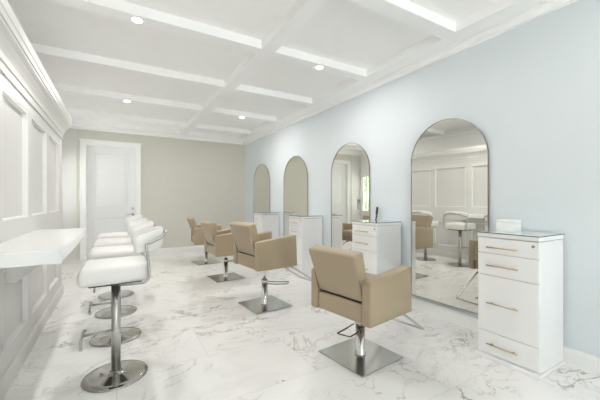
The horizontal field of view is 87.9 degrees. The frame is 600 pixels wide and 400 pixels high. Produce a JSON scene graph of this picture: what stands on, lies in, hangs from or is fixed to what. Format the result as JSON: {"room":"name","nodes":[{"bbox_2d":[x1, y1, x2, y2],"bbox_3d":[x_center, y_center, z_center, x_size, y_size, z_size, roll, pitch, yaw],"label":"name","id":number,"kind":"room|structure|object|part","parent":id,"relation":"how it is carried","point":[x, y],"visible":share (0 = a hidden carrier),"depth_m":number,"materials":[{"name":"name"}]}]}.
{"room":"salon","nodes":[
{"label":"salon","id":0,"kind":"room"},
{"bbox_2d":[0,72,61,377],"bbox_3d":[-0.789,0.100,-0.001,0.140,2.200,9.200,0,0,-31],"label":"wall","id":1,"kind":"structure","parent":0,"point":[30,149],"depth_m":2.46,"materials":[{"name":"paint"}]},
{"bbox_2d":[0,284,62,399],"bbox_3d":[-0.721,1.139,0.040,0.018,0.122,9.200,0,0,-31],"label":"baseboard","id":2,"kind":"structure","parent":1,"relation":"attached to","point":[15,365],"depth_m":2.37,"materials":[{"name":"paint"}]},
{"bbox_2d":[0,0,71,139],"bbox_3d":[-0.742,-0.923,0.027,0.248,0.277,9.200,0,0,-31],"label":"trim","id":3,"kind":"structure","parent":1,"relation":"attached to","point":[20,64],"depth_m":2.22,"materials":[{"name":"paint"}]},
{"bbox_2d":[0,228,85,283],"bbox_3d":[-1.786,0.394,2.186,0.360,0.272,1.520,0,0,-31],"label":"countertop","id":4,"kind":"structure","parent":1,"relation":"attached to","point":[20,255],"depth_m":1.82,"materials":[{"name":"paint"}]},
{"bbox_2d":[77,129,244,259],"bbox_3d":[-3.165,-0.193,7.078,3.970,2.785,0.150,0,0,-31],"label":"wall","id":5,"kind":"structure","parent":0,"point":[181,179],"depth_m":7.25,"materials":[{"name":"beige paint"}]},
{"bbox_2d":[62,128,76,261],"bbox_3d":[-4.620,-0.116,6.126,0.374,2.632,0.014,0,0,-31],"label":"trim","id":6,"kind":"structure","parent":5,"relation":"attached to","point":[69,142],"depth_m":6.15,"materials":[{"name":"paint"}]},
{"bbox_2d":[79,138,141,259],"bbox_3d":[-3.981,-0.021,6.576,1.115,2.443,0.186,0,0,-31],"label":"door","id":7,"kind":"structure","parent":5,"relation":"in","point":[110,171],"depth_m":6.54,"materials":[{"name":"paint"}]},
{"bbox_2d":[70,119,242,144],"bbox_3d":[-3.154,-1.542,6.876,3.665,0.085,0.210,0,0,-31],"label":"trim","id":8,"kind":"structure","parent":5,"relation":"attached to","point":[74,121],"depth_m":6.69,"materials":[{"name":"paint"}]},
{"bbox_2d":[145,245,203,254],"bbox_3d":[-2.454,1.139,7.399,2.382,0.122,0.018,0,0,-31],"label":"baseboard","id":9,"kind":"structure","parent":5,"relation":"attached to","point":[201,247],"depth_m":7.17,"materials":[{"name":"white paint"}]},
{"bbox_2d":[7,0,497,136],"bbox_3d":[-0.175,-1.645,2.090,4.180,0.120,12.480,0,0,-31],"label":"ceiling","id":10,"kind":"structure","parent":0,"point":[348,32],"depth_m":3.18,"materials":[{"name":"paint"}]},
{"bbox_2d":[66,108,186,127],"bbox_3d":[-3.311,-1.542,5.791,2.292,0.085,0.140,0,0,-31],"label":"trim","id":11,"kind":"structure","parent":10,"relation":"attached to","point":[77,112],"depth_m":5.76,"materials":[{"name":"paint"}]},
{"bbox_2d":[30,42,224,89],"bbox_3d":[-2.019,-1.542,3.598,2.292,0.085,0.140,0,0,-31],"label":"trim","id":12,"kind":"structure","parent":10,"relation":"attached to","point":[42,51],"depth_m":3.55,"materials":[{"name":"paint"}]},
{"bbox_2d":[53,83,202,112],"bbox_3d":[-2.646,-1.542,4.662,2.292,0.085,0.140,0,0,-31],"label":"trim","id":13,"kind":"structure","parent":10,"relation":"attached to","point":[60,88],"depth_m":4.62,"materials":[{"name":"paint"}]},
{"bbox_2d":[129,16,144,23],"bbox_3d":[-1.352,-1.496,2.581,0.112,0.006,0.112,0,0,-31],"label":"recessed light","id":14,"kind":"object","parent":10,"relation":"attached to","point":[135,19],"visible":1,"depth_m":2.57,"materials":[{"name":"white paint"}]},
{"bbox_2d":[45,0,261,53],"bbox_3d":[-1.403,-1.542,2.551,2.292,0.085,0.140,0,0,-31],"label":"trim","id":15,"kind":"structure","parent":10,"relation":"attached to","point":[118,9],"depth_m":2.67,"materials":[{"name":"paint"}]},
{"bbox_2d":[193,124,250,134],"bbox_3d":[-1.671,-1.542,6.757,1.230,0.085,0.140,0,0,-31],"label":"trim","id":16,"kind":"structure","parent":10,"relation":"attached to","point":[199,126],"depth_m":6.69,"materials":[{"name":"paint"}]},
{"bbox_2d":[209,108,276,122],"bbox_3d":[-1.006,-1.542,5.628,1.230,0.085,0.140,0,0,-31],"label":"trim","id":17,"kind":"structure","parent":10,"relation":"attached to","point":[217,111],"depth_m":5.56,"materials":[{"name":"paint"}]},
{"bbox_2d":[180,0,329,134],"bbox_3d":[0.306,-1.542,2.049,0.143,0.085,11.620,0,0,-31],"label":"trim","id":18,"kind":"structure","parent":10,"relation":"attached to","point":[301,11],"depth_m":3.10,"materials":[{"name":"paint"}]},
{"bbox_2d":[233,84,311,105],"bbox_3d":[-0.379,-1.542,4.564,1.230,0.085,0.140,0,0,-31],"label":"trim","id":19,"kind":"structure","parent":10,"relation":"attached to","point":[241,89],"depth_m":4.51,"materials":[{"name":"paint"}]},
{"bbox_2d":[269,46,365,80],"bbox_3d":[0.238,-1.542,3.517,1.230,0.085,0.140,0,0,-31],"label":"trim","id":20,"kind":"structure","parent":10,"relation":"attached to","point":[285,54],"depth_m":3.44,"materials":[{"name":"paint"}]},
{"bbox_2d":[314,65,323,69],"bbox_3d":[0.216,-1.496,3.505,0.112,0.006,0.112,0,0,-31],"label":"recessed light","id":21,"kind":"object","parent":10,"relation":"attached to","point":[319,67],"visible":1,"depth_m":3.50,"materials":[{"name":"white paint"}]},
{"bbox_2d":[349,0,455,38],"bbox_3d":[0.824,-1.542,2.522,1.230,0.085,0.140,0,0,-31],"label":"trim","id":22,"kind":"structure","parent":10,"relation":"attached to","point":[407,12],"depth_m":2.55,"materials":[{"name":"paint"}]},
{"bbox_2d":[3,250,599,399],"bbox_3d":[-0.175,1.260,2.090,4.180,0.120,12.480,0,0,-31],"label":"floor","id":23,"kind":"structure","parent":0,"point":[196,341],"depth_m":2.49,"materials":[{"name":"stone"}]},
{"bbox_2d":[97,215,143,299],"bbox_3d":[-2.279,0.695,3.976,0.529,1.010,0.459,0,0,-32],"label":"bar stool","id":24,"kind":"object","parent":23,"relation":"on","point":[124,293],"visible":0.2,"depth_m":3.87,"materials":[{"name":"white leather"}]},
{"bbox_3d":[-2.333,0.476,3.941,0.400,0.124,0.390,0,0,-32],"label":"seat","id":25,"kind":"part","parent":24,"relation":"part of","materials":[{"name":"white leather"}]},
{"bbox_3d":[-2.159,0.272,4.051,0.203,0.164,0.441,0,0,-32],"label":"backrest","id":26,"kind":"part","parent":24,"relation":"part of","materials":[{"name":"white leather"}]},
{"bbox_2d":[92,217,149,318],"bbox_3d":[-1.922,0.695,3.370,0.529,1.010,0.459,0,0,-29],"label":"bar stool","id":27,"kind":"object","parent":23,"relation":"on","point":[126,310],"visible":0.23,"depth_m":3.25,"materials":[{"name":"white leather"}]},
{"bbox_3d":[-1.978,0.476,3.338,0.400,0.124,0.390,0,0,-29],"label":"seat","id":28,"kind":"part","parent":27,"relation":"part of","materials":[{"name":"white leather"}]},
{"bbox_3d":[-1.799,0.272,3.439,0.203,0.164,0.441,0,0,-29],"label":"backrest","id":29,"kind":"part","parent":27,"relation":"part of","materials":[{"name":"white leather"}]},
{"bbox_2d":[77,226,166,392],"bbox_3d":[-1.212,0.695,2.165,0.529,1.010,0.459,0,0,-31],"label":"bar stool","id":30,"kind":"object","parent":23,"relation":"on","point":[117,272],"visible":1,"depth_m":2.07,"materials":[{"name":"leather"}]},
{"bbox_3d":[-1.267,0.476,2.132,0.400,0.124,0.390,0,0,-30],"label":"seat","id":31,"kind":"part","parent":30,"relation":"part of","materials":[{"name":"white leather"}]},
{"bbox_3d":[-1.263,0.540,2.134,0.300,0.016,0.300,0,0,-30],"label":"seat plate","id":32,"kind":"part","parent":30,"relation":"part of","materials":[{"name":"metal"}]},
{"bbox_3d":[-1.263,0.855,2.134,0.062,0.630,0.062,0,0,-30],"label":"post","id":33,"kind":"part","parent":30,"relation":"part of","materials":[{"name":"metal"}]},
{"bbox_3d":[-1.090,0.272,2.236,0.203,0.164,0.441,0,0,-30],"label":"backrest","id":34,"kind":"part","parent":30,"relation":"part of","materials":[{"name":"white leather"}]},
{"bbox_2d":[87,221,156,346],"bbox_3d":[-1.568,0.695,2.769,0.529,1.010,0.459,0,0,-32],"label":"bar stool","id":35,"kind":"object","parent":23,"relation":"on","point":[128,334],"visible":0.4,"depth_m":2.65,"materials":[{"name":"white leather"}]},
{"bbox_3d":[-1.623,0.476,2.735,0.400,0.124,0.390,0,0,-32],"label":"seat","id":36,"kind":"part","parent":35,"relation":"part of","materials":[{"name":"white leather"}]},
{"bbox_3d":[-1.449,0.272,2.844,0.203,0.164,0.441,0,0,-32],"label":"backrest","id":37,"kind":"part","parent":35,"relation":"part of","materials":[{"name":"white leather"}]},
{"bbox_2d":[187,217,221,265],"bbox_3d":[-1.675,0.758,6.121,1.004,0.884,0.585,0,0,-25],"label":"salon chair","id":38,"kind":"object","parent":23,"relation":"on","point":[197,234],"visible":0.45,"depth_m":5.80,"materials":[{"name":"beige leather"}]},
{"bbox_3d":[-2.048,0.490,5.948,0.182,0.348,0.467,0,0,-25],"label":"backrest","id":39,"kind":"part","parent":38,"relation":"part of","materials":[{"name":"beige leather"}]},
{"bbox_3d":[-1.824,1.194,6.052,0.460,0.012,0.460,0,0,-36],"label":"plate","id":40,"kind":"part","parent":38,"relation":"part of","materials":[{"name":"metal"}]},
{"bbox_3d":[-1.718,0.640,5.821,0.511,0.351,0.076,0,0,-25],"label":"armrest","id":41,"kind":"part","parent":38,"relation":"part of","materials":[{"name":"beige leather"}]},
{"bbox_2d":[200,221,244,282],"bbox_3d":[-1.016,0.758,4.934,1.004,0.884,0.585,0,0,-33],"label":"salon chair","id":42,"kind":"object","parent":23,"relation":"on","point":[219,243],"visible":0.59,"depth_m":4.61,"materials":[{"name":"beige leather"}]},
{"bbox_3d":[-1.361,0.490,4.711,0.182,0.348,0.467,0,0,-33],"label":"backrest","id":43,"kind":"part","parent":42,"relation":"part of","materials":[{"name":"beige leather"}]},
{"bbox_3d":[-1.292,0.640,5.059,0.511,0.351,0.076,0,0,-33],"label":"armrest","id":44,"kind":"part","parent":42,"relation":"part of","materials":[{"name":"beige leather"}]},
{"bbox_3d":[-1.016,0.640,4.631,0.511,0.351,0.076,0,0,-33],"label":"armrest","id":45,"kind":"part","parent":42,"relation":"part of","materials":[{"name":"beige leather"}]},
{"bbox_3d":[-1.154,1.194,4.845,0.460,0.012,0.460,0,0,-35],"label":"plate","id":46,"kind":"part","parent":42,"relation":"part of","materials":[{"name":"metal"}]},
{"bbox_2d":[253,212,278,237],"bbox_3d":[-0.708,0.722,6.373,0.411,0.957,0.440,0,0,-31],"label":"base cabinet","id":47,"kind":"object","parent":23,"relation":"on","point":[264,221],"visible":0.57,"depth_m":6.23,"materials":[{"name":"laminate"}]},
{"bbox_3d":[-0.851,0.485,6.288,0.017,0.162,0.408,0,0,-30],"label":"drawer","id":48,"kind":"part","parent":47,"relation":"part of","materials":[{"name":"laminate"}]},
{"bbox_3d":[-0.851,0.342,6.288,0.017,0.112,0.408,0,0,-30],"label":"drawer","id":49,"kind":"part","parent":47,"relation":"part of","materials":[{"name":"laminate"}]},
{"bbox_2d":[254,213,278,214],"bbox_3d":[-0.695,0.265,6.380,0.382,0.029,0.416,0,0,-30],"label":"countertop","id":50,"kind":"structure","parent":47,"relation":"on","point":[254,213],"depth_m":6.18,"materials":[{"name":"laminate"}]},
{"bbox_2d":[229,221,310,314],"bbox_3d":[-0.277,0.719,3.684,1.004,0.961,0.585,0,0,-37],"label":"salon chair","id":51,"kind":"object","parent":23,"relation":"on","point":[259,252],"visible":0.98,"depth_m":3.41,"materials":[{"name":"beige leather"}]},
{"bbox_3d":[-0.603,0.413,3.434,0.182,0.348,0.467,0,0,-37],"label":"backrest","id":52,"kind":"part","parent":51,"relation":"part of","materials":[{"name":"beige leather"}]},
{"bbox_3d":[-0.562,0.563,3.786,0.511,0.351,0.076,0,0,-37],"label":"armrest","id":53,"kind":"part","parent":51,"relation":"part of","materials":[{"name":"beige leather"}]},
{"bbox_3d":[-0.407,1.194,3.584,0.460,0.012,0.460,0,0,-36],"label":"plate","id":54,"kind":"part","parent":51,"relation":"part of","materials":[{"name":"metal"}]},
{"bbox_3d":[-0.253,0.563,3.382,0.511,0.351,0.076,0,0,-37],"label":"armrest","id":55,"kind":"part","parent":51,"relation":"part of","materials":[{"name":"beige leather"}]},
{"bbox_3d":[-0.260,0.939,3.555,0.260,0.022,0.114,0,0,11],"label":"pump lever","id":56,"kind":"part","parent":51,"relation":"part of","materials":[{"name":"metal"}]},
{"bbox_2d":[287,215,321,278],"bbox_3d":[0.077,0.722,5.042,0.411,0.957,0.440,0,0,-31],"label":"base cabinet","id":57,"kind":"object","parent":23,"relation":"on","point":[307,229],"visible":0.72,"depth_m":4.86,"materials":[{"name":"laminate"}]},
{"bbox_3d":[-0.067,1.086,4.957,0.017,0.164,0.408,0,0,-30],"label":"drawer","id":58,"kind":"part","parent":57,"relation":"part of","materials":[{"name":"laminate"}]},
{"bbox_3d":[-0.067,0.485,4.957,0.017,0.162,0.408,0,0,-30],"label":"drawer","id":59,"kind":"part","parent":57,"relation":"part of","materials":[{"name":"laminate"}]},
{"bbox_3d":[-0.067,0.342,4.957,0.017,0.112,0.408,0,0,-30],"label":"drawer","id":60,"kind":"part","parent":57,"relation":"part of","materials":[{"name":"laminate"}]},
{"bbox_3d":[-0.067,0.785,4.957,0.017,0.427,0.408,0,0,-30],"label":"drawer","id":61,"kind":"part","parent":57,"relation":"part of","materials":[{"name":"laminate"}]},
{"bbox_3d":[0.086,0.246,5.047,0.388,0.006,0.424,0,0,-30],"label":"glass","id":62,"kind":"part","parent":57,"relation":"part of","materials":[{"name":"grey"}]},
{"bbox_2d":[289,216,321,218],"bbox_3d":[0.089,0.265,5.049,0.382,0.029,0.416,0,0,-30],"label":"countertop","id":63,"kind":"structure","parent":57,"relation":"on","point":[289,216],"depth_m":4.89,"materials":[{"name":"laminate"}]},
{"bbox_2d":[309,245,423,377],"bbox_3d":[0.595,0.771,2.522,1.004,0.857,0.585,0,0,-40],"label":"salon chair","id":64,"kind":"object","parent":23,"relation":"on","point":[341,285],"visible":1,"depth_m":2.24,"materials":[{"name":"beige leather"}]},
{"bbox_3d":[0.305,0.667,2.613,0.511,0.351,0.076,0,0,-40],"label":"armrest","id":65,"kind":"part","parent":64,"relation":"part of","materials":[{"name":"beige leather"}]},
{"bbox_3d":[0.278,0.517,2.260,0.182,0.348,0.467,0,0,-40],"label":"backrest","id":66,"kind":"part","parent":64,"relation":"part of","materials":[{"name":"beige leather"}]},
{"bbox_3d":[0.380,0.956,2.296,0.114,0.022,0.260,0,0,36],"label":"pump lever","id":67,"kind":"part","parent":64,"relation":"part of","materials":[{"name":"metal"}]},
{"bbox_3d":[0.468,1.194,2.417,0.460,0.012,0.460,0,0,-36],"label":"plate","id":68,"kind":"part","parent":64,"relation":"part of","materials":[{"name":"metal"}]},
{"bbox_3d":[0.522,0.665,2.462,0.441,0.111,0.427,0,0,-40],"label":"seat","id":69,"kind":"part","parent":64,"relation":"part of","materials":[{"name":"beige leather"}]},
{"bbox_3d":[0.630,0.667,2.221,0.511,0.351,0.076,0,0,-40],"label":"armrest","id":70,"kind":"part","parent":64,"relation":"part of","materials":[{"name":"beige leather"}]},
{"bbox_2d":[352,220,400,274],"bbox_3d":[0.886,0.722,3.667,0.411,0.957,0.440,0,0,-31],"label":"base cabinet","id":71,"kind":"object","parent":23,"relation":"on","point":[379,241],"visible":0.68,"depth_m":3.51,"materials":[{"name":"laminate"}]},
{"bbox_3d":[0.743,0.785,3.583,0.017,0.427,0.408,0,0,-30],"label":"drawer","id":72,"kind":"part","parent":71,"relation":"part of","materials":[{"name":"laminate"}]},
{"bbox_3d":[0.743,0.485,3.583,0.017,0.162,0.408,0,0,-30],"label":"drawer","id":73,"kind":"part","parent":71,"relation":"part of","materials":[{"name":"laminate"}]},
{"bbox_3d":[0.743,0.342,3.583,0.017,0.112,0.408,0,0,-30],"label":"drawer","id":74,"kind":"part","parent":71,"relation":"part of","materials":[{"name":"laminate"}]},
{"bbox_2d":[352,221,400,225],"bbox_3d":[0.898,0.265,3.674,0.382,0.029,0.416,0,0,-30],"label":"countertop","id":75,"kind":"structure","parent":71,"relation":"on","point":[353,222],"depth_m":3.52,"materials":[{"name":"laminate"}]},
{"bbox_3d":[0.896,0.246,3.673,0.388,0.006,0.424,0,0,-30],"label":"glass","id":76,"kind":"part","parent":71,"relation":"part of","materials":[{"name":"grey"}]},
{"bbox_2d":[474,230,565,380],"bbox_3d":[1.656,0.722,2.360,0.411,0.957,0.440,0,0,-31],"label":"base cabinet","id":77,"kind":"object","parent":23,"relation":"on","point":[520,275],"visible":0.97,"depth_m":2.22,"materials":[{"name":"laminate"}]},
{"bbox_3d":[1.481,1.087,2.283,0.031,0.010,0.214,0,0,-30],"label":"handle","id":78,"kind":"part","parent":77,"relation":"part of","materials":[{"name":"gold metal"}]},
{"bbox_3d":[1.481,0.776,2.283,0.031,0.010,0.214,0,0,-30],"label":"handle","id":79,"kind":"part","parent":77,"relation":"part of","materials":[{"name":"gold metal"}]},
{"bbox_3d":[1.481,0.491,2.283,0.031,0.010,0.214,0,0,-30],"label":"handle","id":80,"kind":"part","parent":77,"relation":"part of","materials":[{"name":"gold metal"}]},
{"bbox_3d":[1.481,0.354,2.283,0.031,0.010,0.214,0,0,-30],"label":"handle","id":81,"kind":"part","parent":77,"relation":"part of","materials":[{"name":"gold metal"}]},
{"bbox_3d":[1.513,1.086,2.276,0.017,0.164,0.408,0,0,-30],"label":"drawer","id":82,"kind":"part","parent":77,"relation":"part of","materials":[{"name":"laminate"}]},
{"bbox_3d":[1.513,0.785,2.276,0.017,0.427,0.408,0,0,-30],"label":"drawer","id":83,"kind":"part","parent":77,"relation":"part of","materials":[{"name":"laminate"}]},
{"bbox_3d":[1.513,0.485,2.276,0.017,0.162,0.408,0,0,-30],"label":"drawer","id":84,"kind":"part","parent":77,"relation":"part of","materials":[{"name":"laminate"}]},
{"bbox_3d":[1.513,0.342,2.276,0.017,0.112,0.408,0,0,-30],"label":"drawer","id":85,"kind":"part","parent":77,"relation":"part of","materials":[{"name":"laminate"}]},
{"bbox_3d":[1.666,0.246,2.366,0.388,0.006,0.424,0,0,-30],"label":"glass","id":86,"kind":"part","parent":77,"relation":"part of","materials":[{"name":"grey"}]},
{"bbox_2d":[478,232,563,241],"bbox_3d":[1.668,0.265,2.367,0.382,0.029,0.416,0,0,-30],"label":"countertop","id":87,"kind":"structure","parent":77,"relation":"on","point":[525,238],"depth_m":2.22,"materials":[{"name":"glass"}]},
{"bbox_2d":[496,219,521,231],"bbox_3d":[1.669,0.199,2.486,0.114,0.088,0.140,0,0,-31],"label":"storage box","id":88,"kind":"object","parent":87,"relation":"on","point":[502,224],"visible":1,"depth_m":2.44,"materials":[{"name":"white paper"}]},
{"bbox_3d":[1.669,0.166,2.486,0.114,0.022,0.140,0,0,-30],"label":"lid","id":89,"kind":"part","parent":88,"relation":"part of","materials":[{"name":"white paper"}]},
{"bbox_2d":[245,0,599,357],"bbox_3d":[1.650,-0.193,2.962,0.150,2.785,12.130,0,0,-31],"label":"wall","id":90,"kind":"structure","parent":0,"point":[532,88],"depth_m":2.62,"materials":[{"name":"blue paint"}]},
{"bbox_2d":[253,164,269,222],"bbox_3d":[-0.882,0.102,7.094,0.018,1.865,0.920,0,0,-31],"label":"arched mirror","id":91,"kind":"object","parent":90,"relation":"attached to","point":[261,183],"visible":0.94,"depth_m":7.08,"materials":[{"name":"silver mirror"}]},
{"bbox_2d":[283,156,307,235],"bbox_3d":[-0.093,0.106,5.754,0.018,1.857,0.890,0,0,-31],"label":"arched mirror","id":92,"kind":"object","parent":90,"relation":"attached to","point":[295,181],"visible":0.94,"depth_m":5.77,"materials":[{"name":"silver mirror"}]},
{"bbox_2d":[331,143,369,249],"bbox_3d":[0.696,0.110,4.415,0.018,1.850,0.842,0,0,-31],"label":"arched mirror","id":93,"kind":"object","parent":90,"relation":"attached to","point":[350,169],"visible":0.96,"depth_m":4.42,"materials":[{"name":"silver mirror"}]},
{"bbox_2d":[238,0,577,144],"bbox_3d":[1.480,-1.542,2.862,0.245,0.085,11.830,0,0,-31],"label":"trim","id":94,"kind":"structure","parent":90,"relation":"attached to","point":[499,11],"depth_m":3.18,"materials":[{"name":"paint"}]},
{"bbox_2d":[411,118,488,313],"bbox_3d":[1.450,0.114,3.093,0.019,1.843,0.806,0,0,-34],"label":"arched mirror","id":95,"kind":"object","parent":90,"relation":"attached to","point":[450,158],"visible":0.98,"depth_m":3.06,"materials":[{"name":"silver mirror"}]},
{"bbox_2d":[411,297,599,376],"bbox_3d":[1.577,1.139,2.920,0.018,0.122,11.830,0,0,-31],"label":"baseboard","id":96,"kind":"structure","parent":90,"relation":"attached to","point":[585,362],"depth_m":2.88,"materials":[{"name":"white paint"}]}
]}

